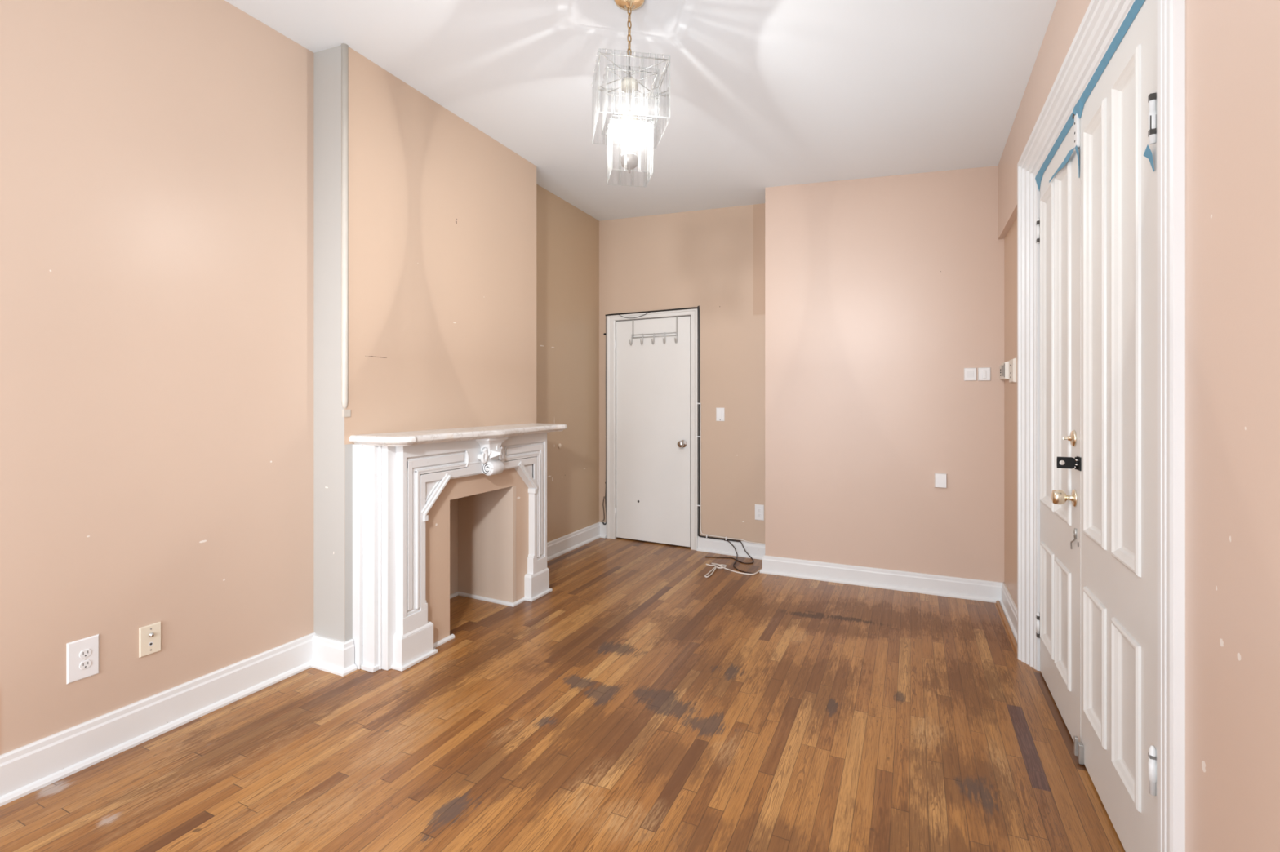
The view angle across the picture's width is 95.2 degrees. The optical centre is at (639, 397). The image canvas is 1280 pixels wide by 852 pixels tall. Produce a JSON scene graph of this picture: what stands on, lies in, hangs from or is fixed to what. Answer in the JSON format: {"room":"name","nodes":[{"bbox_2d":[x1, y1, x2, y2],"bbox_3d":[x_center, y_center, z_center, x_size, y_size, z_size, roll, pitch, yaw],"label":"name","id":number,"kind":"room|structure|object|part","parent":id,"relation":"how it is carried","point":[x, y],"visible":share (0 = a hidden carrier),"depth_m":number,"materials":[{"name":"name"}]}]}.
{"room":"living room","nodes":[
{"label":"living room","id":0,"kind":"room"},
{"bbox_2d":[0,0,599,755],"bbox_3d":[-1.634,-0.270,2.912,0.140,3.120,6.000,0,0,25],"label":"wall","id":1,"kind":"structure","parent":0,"point":[157,156],"depth_m":2.27,"materials":[{"name":"paint"}]},
{"bbox_2d":[66,634,98,684],"bbox_3d":[-1.953,0.917,2.051,0.009,0.140,0.088,0,0,25],"label":"power outlet","id":2,"kind":"object","parent":1,"relation":"attached to","point":[82,655],"visible":1,"depth_m":2.05,"materials":[{"name":"white plastic"}]},
{"bbox_2d":[79,660,91,670],"bbox_3d":[-1.950,0.938,2.054,0.004,0.027,0.033,0,0,25],"label":"receptacle","id":3,"kind":"object","parent":2,"relation":"attached to","point":[83,664],"depth_m":2.05,"materials":[{"name":"white plastic"}]},
{"bbox_2d":[79,648,91,658],"bbox_3d":[-1.950,0.899,2.054,0.004,0.027,0.033,0,0,25],"label":"receptacle","id":4,"kind":"object","parent":2,"relation":"attached to","point":[83,653],"depth_m":2.05,"materials":[{"name":"white plastic"}]},
{"bbox_2d":[138,622,160,657],"bbox_3d":[-1.863,0.923,2.228,0.023,0.112,0.070,0,0,25],"label":"cable wall plate","id":5,"kind":"object","parent":1,"relation":"attached to","point":[149,636],"visible":1,"depth_m":2.22,"materials":[{"name":"beige plastic"}]},
{"bbox_2d":[0,632,315,807],"bbox_3d":[-2.176,1.216,1.542,0.034,0.148,2.859,0,0,25],"label":"baseboard","id":6,"kind":"structure","parent":1,"relation":"attached to","point":[28,769],"depth_m":2.19,"materials":[{"name":"white paint"}]},
{"bbox_2d":[546,522,606,561],"bbox_3d":[-0.616,1.222,4.827,0.089,0.135,1.308,0,0,25],"label":"baseboard","id":7,"kind":"structure","parent":1,"relation":"attached to","point":[560,546],"depth_m":5.02,"materials":[{"name":"white paint"}]},
{"bbox_2d":[313,44,536,643],"bbox_3d":[-1.117,-0.270,3.482,0.475,3.120,1.553,0,0,25],"label":"wall","id":8,"kind":"structure","parent":0,"point":[442,213],"depth_m":3.15,"materials":[{"name":"paint"}]},
{"bbox_2d":[311,634,357,676],"bbox_3d":[-1.473,1.220,2.792,0.254,0.140,0.076,0,0,25],"label":"baseboard","id":9,"kind":"structure","parent":8,"relation":"attached to","point":[331,655],"depth_m":2.76,"materials":[{"name":"white paint"}]},
{"bbox_2d":[341,43,351,417],"bbox_3d":[-1.393,-0.794,2.766,0.030,1.768,0.039,0,0,25],"label":"trim","id":10,"kind":"structure","parent":8,"relation":"attached to","point":[344,47],"depth_m":2.75,"materials":[{"name":"paint"}]},
{"bbox_2d":[433,591,524,648],"bbox_3d":[-1.109,1.281,3.462,0.475,0.018,0.860,0,0,25],"label":"trim","id":11,"kind":"structure","parent":8,"relation":"attached to","point":[446,639],"depth_m":3.67,"materials":[{"name":"white paint"}]},
{"bbox_2d":[0,537,1124,851],"bbox_3d":[-0.129,1.290,2.211,3.600,0.001,6.000,0,0,25],"label":"floor","id":12,"kind":"structure","parent":0,"point":[644,702],"depth_m":2.19,"materials":[{"name":"brown wood"}]},
{"bbox_2d":[349,422,567,672],"bbox_3d":[-0.906,0.734,3.381,0.353,1.112,1.495,0,0,25],"label":"fireplace mantel","id":13,"kind":"object","parent":12,"relation":"on","point":[397,477],"visible":0.98,"depth_m":2.82,"materials":[{"name":"white wood"}]},
{"bbox_3d":[-1.252,0.756,2.844,0.179,1.068,0.200,0,0,25],"label":"panel","id":14,"kind":"part","parent":13,"relation":"part of","materials":[{"name":"paint"}]},
{"bbox_3d":[-1.122,0.687,2.868,0.064,0.930,0.159,0,0,25],"label":"leg","id":15,"kind":"part","parent":13,"relation":"part of","materials":[{"name":"paint"}]},
{"bbox_2d":[349,422,567,446],"bbox_3d":[-0.906,0.201,3.381,0.353,0.046,1.495,0,0,25],"label":"shelf","id":16,"kind":"object","parent":13,"relation":"attached to","point":[497,433],"depth_m":3.06,"materials":[{"name":"white wood"}]},
{"bbox_3d":[-0.676,0.687,3.826,0.064,0.930,0.159,0,0,25],"label":"leg","id":17,"kind":"part","parent":13,"relation":"part of","materials":[{"name":"paint"}]},
{"bbox_2d":[705,540,754,564],"bbox_3d":[0.738,1.226,4.695,0.392,0.130,0.174,0,0,33],"label":"cable","id":18,"kind":"object","parent":12,"relation":"on","point":[735,540],"visible":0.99,"depth_m":4.71,"materials":[{"name":"plastic"}]},
{"bbox_2d":[704,563,761,577],"bbox_3d":[0.713,1.279,4.330,0.456,0.023,0.354,0,0,8],"label":"cable","id":19,"kind":"object","parent":12,"relation":"on","point":[721,566],"visible":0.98,"depth_m":4.35,"materials":[{"name":"white rubber"}]},
{"bbox_2d":[724,540,752,573],"bbox_3d":[0.757,1.229,4.546,0.098,0.122,0.545,0,0,-4],"label":"cable","id":20,"kind":"object","parent":12,"relation":"on","point":[724,540],"visible":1,"depth_m":4.56,"materials":[{"name":"plastic"}]},
{"bbox_2d":[225,0,1057,221],"bbox_3d":[-0.129,-1.737,2.211,3.600,0.579,6.000,0,0,25],"label":"ceiling","id":21,"kind":"structure","parent":0,"point":[763,94],"depth_m":2.86,"materials":[{"name":"paint"}]},
{"bbox_2d":[591,0,670,185],"bbox_3d":[-0.042,-1.224,2.310,0.284,0.717,0.284,0,0,-10],"label":"pendant lamp","id":22,"kind":"object","parent":21,"relation":"hanging from","point":[628,119],"visible":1,"depth_m":2.30,"materials":[{"name":"clear glass"}]},
{"bbox_3d":[-0.193,-1.171,2.393,0.004,0.237,0.050,0,0,-10],"label":"glass panel","id":23,"kind":"part","parent":22,"relation":"part of","materials":[{"name":"clear glass"}]},
{"bbox_3d":[-0.184,-1.171,2.340,0.004,0.237,0.051,0,0,-10],"label":"glass panel","id":24,"kind":"part","parent":22,"relation":"part of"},
{"bbox_3d":[-0.175,-1.171,2.287,0.004,0.237,0.050,0,0,-10],"label":"glass panel","id":25,"kind":"part","parent":22,"relation":"part of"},
{"bbox_3d":[-0.166,-1.171,2.234,0.004,0.237,0.050,0,0,-10],"label":"glass panel","id":26,"kind":"part","parent":22,"relation":"part of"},
{"bbox_3d":[-0.157,-1.171,2.180,0.004,0.237,0.051,0,0,-10],"label":"glass panel","id":27,"kind":"part","parent":22,"relation":"part of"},
{"bbox_3d":[-0.153,-1.165,2.367,0.004,0.180,0.047,0,0,-10],"label":"glass panel","id":28,"kind":"part","parent":22,"relation":"part of","materials":[{"name":"clear glass"}]},
{"bbox_3d":[-0.145,-1.165,2.317,0.004,0.180,0.047,0,0,-10],"label":"glass panel","id":29,"kind":"part","parent":22,"relation":"part of","materials":[{"name":"clear glass"}]},
{"bbox_3d":[-0.136,-1.165,2.268,0.004,0.180,0.047,0,0,-10],"label":"glass panel","id":30,"kind":"part","parent":22,"relation":"part of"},
{"bbox_3d":[-0.128,-1.165,2.219,0.004,0.180,0.047,0,0,-10],"label":"glass panel","id":31,"kind":"part","parent":22,"relation":"part of","materials":[{"name":"clear glass"}]},
{"bbox_3d":[-0.130,-0.971,2.349,0.004,0.209,0.051,0,0,-10],"label":"glass panel","id":32,"kind":"part","parent":22,"relation":"part of","materials":[{"name":"clear glass"}]},
{"bbox_3d":[-0.121,-0.971,2.296,0.004,0.209,0.050,0,0,-10],"label":"glass panel","id":33,"kind":"part","parent":22,"relation":"part of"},
{"bbox_3d":[-0.112,-0.971,2.244,0.004,0.209,0.051,0,0,-10],"label":"glass panel","id":34,"kind":"part","parent":22,"relation":"part of","materials":[{"name":"clear glass"}]},
{"bbox_3d":[-0.042,-1.239,2.310,0.009,0.257,0.009,0,0,2],"label":"stem","id":35,"kind":"part","parent":22,"relation":"part of","materials":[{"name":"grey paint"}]},
{"bbox_2d":[620,111,638,128],"bbox_3d":[-0.042,-1.099,2.310,0.072,0.052,0.071,0,0,25],"label":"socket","id":36,"kind":"object","parent":22,"relation":"attached to","point":[627,114],"depth_m":2.28,"materials":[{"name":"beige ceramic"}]},
{"bbox_3d":[-0.042,-1.448,2.310,0.014,0.203,0.014,0,0,18],"label":"chain","id":37,"kind":"part","parent":22,"relation":"part of","materials":[{"name":"gold metal"}]},
{"bbox_3d":[-0.042,-1.241,2.310,0.191,0.004,0.191,0,0,-10],"label":"frame","id":38,"kind":"part","parent":22,"relation":"part of","materials":[{"name":"glass"}]},
{"bbox_3d":[-0.042,-1.062,2.310,0.151,0.004,0.151,0,0,-10],"label":"frame","id":39,"kind":"part","parent":22,"relation":"part of","materials":[{"name":"glass"}]},
{"bbox_3d":[-0.042,-1.276,2.310,0.261,0.004,0.261,0,0,-10],"label":"frame","id":40,"kind":"part","parent":22,"relation":"part of","materials":[{"name":"glass"}]},
{"bbox_3d":[0.028,-0.971,2.376,0.004,0.209,0.051,0,0,-10],"label":"glass panel","id":41,"kind":"part","parent":22,"relation":"part of","materials":[{"name":"clear glass"}]},
{"bbox_3d":[0.037,-0.971,2.323,0.004,0.209,0.050,0,0,-10],"label":"glass panel","id":42,"kind":"part","parent":22,"relation":"part of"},
{"bbox_3d":[0.044,-1.165,2.400,0.004,0.180,0.047,0,0,-10],"label":"glass panel","id":43,"kind":"part","parent":22,"relation":"part of","materials":[{"name":"clear glass"}]},
{"bbox_3d":[0.046,-0.971,2.270,0.004,0.209,0.050,0,0,-10],"label":"glass panel","id":44,"kind":"part","parent":22,"relation":"part of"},
{"bbox_3d":[0.052,-1.165,2.351,0.004,0.180,0.047,0,0,-10],"label":"glass panel","id":45,"kind":"part","parent":22,"relation":"part of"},
{"bbox_3d":[0.061,-1.165,2.302,0.004,0.180,0.047,0,0,-10],"label":"glass panel","id":46,"kind":"part","parent":22,"relation":"part of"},
{"bbox_3d":[0.073,-1.171,2.439,0.004,0.237,0.051,0,0,-10],"label":"glass panel","id":47,"kind":"part","parent":22,"relation":"part of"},
{"bbox_3d":[0.069,-1.165,2.252,0.004,0.180,0.047,0,0,-10],"label":"glass panel","id":48,"kind":"part","parent":22,"relation":"part of","materials":[{"name":"clear glass"}]},
{"bbox_3d":[0.082,-1.171,2.385,0.004,0.237,0.050,0,0,-10],"label":"glass panel","id":49,"kind":"part","parent":22,"relation":"part of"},
{"bbox_3d":[0.091,-1.171,2.332,0.004,0.237,0.050,0,0,-10],"label":"glass panel","id":50,"kind":"part","parent":22,"relation":"part of","materials":[{"name":"clear glass"}]},
{"bbox_3d":[0.100,-1.171,2.279,0.004,0.237,0.051,0,0,-10],"label":"glass panel","id":51,"kind":"part","parent":22,"relation":"part of","materials":[{"name":"clear glass"}]},
{"bbox_3d":[0.109,-1.171,2.226,0.004,0.237,0.050,0,0,-10],"label":"glass panel","id":52,"kind":"part","parent":22,"relation":"part of","materials":[{"name":"clear glass"}]},
{"bbox_2d":[599,203,764,543],"bbox_3d":[0.343,-0.270,5.108,1.904,3.120,0.120,0,0,29],"label":"wall","id":53,"kind":"structure","parent":0,"point":[713,260],"depth_m":4.87,"materials":[{"name":"paint"}]},
{"bbox_2d":[617,311,651,318],"bbox_3d":[-0.049,-0.738,5.229,0.343,0.048,0.010,0,0,29],"label":"loose wire","id":54,"kind":"object","parent":53,"relation":"attached to","point":[650,312],"visible":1,"depth_m":5.22,"materials":[{"name":"black rubber"}]},
{"bbox_2d":[606,308,697,551],"bbox_3d":[0.096,0.268,5.173,0.908,2.045,0.046,0,0,29],"label":"trim","id":55,"kind":"structure","parent":53,"relation":"attached to","point":[611,320],"depth_m":5.34,"materials":[{"name":"paint"}]},
{"bbox_2d":[614,315,690,546],"bbox_3d":[0.104,0.289,5.172,0.768,1.998,0.131,0,0,29],"label":"door","id":56,"kind":"structure","parent":53,"relation":"in","point":[653,381],"depth_m":5.17,"materials":[{"name":"paint"}]},
{"bbox_2d":[629,316,677,345],"bbox_3d":[0.122,-0.588,5.159,0.463,0.234,0.096,0,0,29],"label":"hook rack","id":57,"kind":"object","parent":56,"relation":"hanging from","point":[633,335],"visible":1,"depth_m":5.16,"materials":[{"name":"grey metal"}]},
{"bbox_3d":[0.123,-0.566,5.161,0.460,0.008,0.008,0,0,29],"label":"rail","id":58,"kind":"part","parent":57,"relation":"part of","materials":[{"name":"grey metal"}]},
{"bbox_3d":[0.123,-0.541,5.161,0.460,0.008,0.008,0,0,29],"label":"rail","id":59,"kind":"part","parent":57,"relation":"part of","materials":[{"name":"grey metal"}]},
{"bbox_3d":[0.358,0.395,5.000,0.068,0.068,0.075,0,0,25],"label":"knob","id":60,"kind":"part","parent":56,"relation":"part of","materials":[{"name":"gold metal"}]},
{"bbox_2d":[602,306,740,542],"bbox_3d":[0.239,0.196,5.077,1.331,1.954,0.033,0,0,29],"label":"coaxial cable","id":61,"kind":"object","parent":53,"relation":"attached to","point":[698,307],"visible":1,"depth_m":4.94,"materials":[{"name":"black rubber"}]},
{"bbox_2d":[715,408,724,421],"bbox_3d":[0.666,0.138,4.854,0.073,0.112,0.012,0,0,29],"label":"light switch","id":62,"kind":"object","parent":53,"relation":"attached to","point":[720,412],"visible":1,"depth_m":4.85,"materials":[{"name":"white plastic"}]},
{"bbox_2d":[699,404,764,544],"bbox_3d":[0.774,0.609,4.776,0.627,1.118,0.024,0,0,30],"label":"cable","id":63,"kind":"object","parent":53,"relation":"attached to","point":[700,404],"visible":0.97,"depth_m":4.93,"materials":[{"name":"plastic"}]},
{"bbox_2d":[755,504,764,520],"bbox_3d":[0.959,0.920,4.694,0.075,0.125,0.009,0,0,29],"label":"power outlet","id":64,"kind":"object","parent":53,"relation":"attached to","point":[759,508],"visible":1,"depth_m":4.69,"materials":[{"name":"white plastic"}]},
{"bbox_2d":[764,165,1004,582],"bbox_3d":[1.848,-0.270,4.246,1.735,3.120,0.641,0,0,25],"label":"wall","id":65,"kind":"structure","parent":0,"point":[881,292],"depth_m":3.97,"materials":[{"name":"paint"}]},
{"bbox_2d":[697,536,1002,603],"bbox_3d":[1.388,1.228,4.305,2.172,0.125,0.426,0,0,25],"label":"baseboard","id":66,"kind":"structure","parent":65,"relation":"attached to","point":[899,580],"depth_m":4.02,"materials":[{"name":"white paint"}]},
{"bbox_2d":[934,473,946,488],"bbox_3d":[1.968,0.541,3.825,0.070,0.093,0.022,0,0,25],"label":"blank wall plate","id":67,"kind":"object","parent":65,"relation":"attached to","point":[940,479],"visible":1,"depth_m":3.81,"materials":[{"name":"white plastic"}]},
{"bbox_2d":[964,368,976,381],"bbox_3d":[2.124,-0.151,3.757,0.070,0.083,0.013,0,0,25],"label":"light switch","id":68,"kind":"object","parent":65,"relation":"attached to","point":[970,374],"depth_m":3.75,"materials":[{"name":"white plastic"}]},
{"bbox_2d":[977,367,991,381],"bbox_3d":[2.194,-0.151,3.722,0.069,0.084,0.017,0,0,25],"label":"light switch","id":69,"kind":"object","parent":65,"relation":"attached to","point":[984,373],"visible":1,"depth_m":3.72,"materials":[{"name":"white plastic"}]},
{"bbox_2d":[998,0,1279,851],"bbox_3d":[1.228,-0.270,1.226,0.208,3.120,5.359,0,0,25],"label":"wall","id":70,"kind":"structure","parent":0,"point":[1233,46],"depth_m":1.00,"materials":[{"name":"paint"}]},
{"bbox_2d":[1000,361,1008,380],"bbox_3d":[2.196,-0.163,3.506,0.033,0.105,0.170,0,0,25],"label":"thermostat","id":71,"kind":"object","parent":70,"relation":"attached to","point":[1005,366],"visible":0.92,"depth_m":3.45,"materials":[{"name":"white plastic"}]},
{"bbox_2d":[995,600,1017,653],"bbox_3d":[2.066,1.281,3.287,0.014,0.018,0.844,0,0,25],"label":"trim","id":72,"kind":"structure","parent":70,"relation":"attached to","point":[1006,624],"depth_m":3.27,"materials":[{"name":"brown wood"}]},
{"bbox_2d":[999,582,1017,643],"bbox_3d":[2.090,1.228,3.279,0.034,0.125,0.909,0,0,25],"label":"baseboard","id":73,"kind":"structure","parent":70,"relation":"attached to","point":[1006,602],"depth_m":3.37,"materials":[{"name":"white paint"}]},
{"bbox_2d":[1008,358,1016,382],"bbox_3d":[2.123,-0.155,3.330,0.017,0.134,0.150,0,0,25],"label":"wall plate","id":74,"kind":"object","parent":70,"relation":"attached to","point":[1012,363],"visible":1,"depth_m":3.28,"materials":[{"name":"white plastic"}]},
{"bbox_2d":[1035,113,1081,742],"bbox_3d":[1.714,0.116,2.427,0.112,2.328,0.757,0,0,25],"label":"door","id":75,"kind":"structure","parent":70,"relation":"in","point":[1058,228],"depth_m":2.37,"materials":[{"name":"paint"}]},
{"bbox_3d":[1.806,-0.221,2.588,0.020,1.409,0.253,0,0,25],"label":"panel","id":76,"kind":"part","parent":75,"relation":"part of","materials":[{"name":"paint"}]},
{"bbox_3d":[1.806,0.887,2.588,0.020,0.450,0.253,0,0,25],"label":"panel","id":77,"kind":"part","parent":75,"relation":"part of","materials":[{"name":"paint"}]},
{"bbox_2d":[1035,113,1074,190],"bbox_3d":[1.733,-1.009,2.450,0.015,0.074,0.705,0,0,25],"label":"tape strip","id":78,"kind":"object","parent":75,"relation":"attached to","point":[1070,121],"visible":0.95,"depth_m":2.43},
{"bbox_2d":[1048,147,1074,182],"bbox_3d":[1.655,-0.905,2.303,0.005,0.034,0.408,0,0,24],"label":"tape strip","id":79,"kind":"object","parent":75,"relation":"attached to","point":[1070,152],"visible":1,"depth_m":2.23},
{"bbox_3d":[1.681,-0.221,2.320,0.020,1.409,0.245,0,0,25],"label":"panel","id":80,"kind":"part","parent":75,"relation":"part of","materials":[{"name":"paint"}]},
{"bbox_3d":[1.681,0.887,2.320,0.020,0.450,0.245,0,0,25],"label":"panel","id":81,"kind":"part","parent":75,"relation":"part of","materials":[{"name":"paint"}]},
{"bbox_3d":[1.573,0.370,2.172,0.072,0.065,0.065,0,0,25],"label":"knob","id":82,"kind":"part","parent":75,"relation":"part of","materials":[{"name":"gold metal"}]},
{"bbox_3d":[1.550,0.236,2.122,0.060,0.042,0.003,0,0,25],"label":"hasp plate","id":83,"kind":"part","parent":75,"relation":"part of","materials":[{"name":"black metal"}]},
{"bbox_2d":[1075,145,1079,177],"bbox_3d":[1.572,-0.848,2.101,0.010,0.116,0.024,0,0,25],"label":"tape strip","id":84,"kind":"object","parent":75,"relation":"attached to","point":[1076,146],"visible":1,"depth_m":2.10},
{"bbox_2d":[1017,0,1185,851],"bbox_3d":[1.526,0.065,2.008,0.129,2.451,1.904,0,0,25],"label":"trim","id":85,"kind":"structure","parent":70,"relation":"attached to","point":[1102,20],"depth_m":1.23,"materials":[{"name":"white paint"}]},
{"bbox_2d":[1073,0,1156,851],"bbox_3d":[1.425,0.129,1.748,0.062,2.314,0.740,0,0,25],"label":"door","id":86,"kind":"structure","parent":70,"relation":"in","point":[1117,748],"depth_m":1.70,"materials":[{"name":"paint"}]},
{"bbox_3d":[1.493,-0.229,1.914,0.020,1.402,0.237,0,0,25],"label":"panel","id":87,"kind":"part","parent":86,"relation":"part of","materials":[{"name":"paint"}]},
{"bbox_3d":[1.493,0.871,1.914,0.020,0.438,0.237,0,0,25],"label":"panel","id":88,"kind":"part","parent":86,"relation":"part of","materials":[{"name":"paint"}]},
{"bbox_2d":[1072,0,1145,118],"bbox_3d":[1.415,-1.022,1.771,0.017,0.048,0.765,0,0,25],"label":"tape strip","id":89,"kind":"object","parent":86,"relation":"attached to","point":[1137,4],"visible":1,"depth_m":1.76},
{"bbox_3d":[1.363,-0.229,1.636,0.020,1.402,0.227,0,0,25],"label":"panel","id":90,"kind":"part","parent":86,"relation":"part of","materials":[{"name":"paint"}]},
{"bbox_3d":[1.363,0.871,1.636,0.020,0.438,0.227,0,0,25],"label":"panel","id":91,"kind":"part","parent":86,"relation":"part of","materials":[{"name":"paint"}]},
{"bbox_2d":[1143,145,1154,171],"bbox_3d":[1.269,-0.594,1.457,0.014,0.068,0.030,0,0,25],"label":"tape strip","id":92,"kind":"object","parent":86,"relation":"attached to","point":[1148,153],"visible":1,"depth_m":1.45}
]}

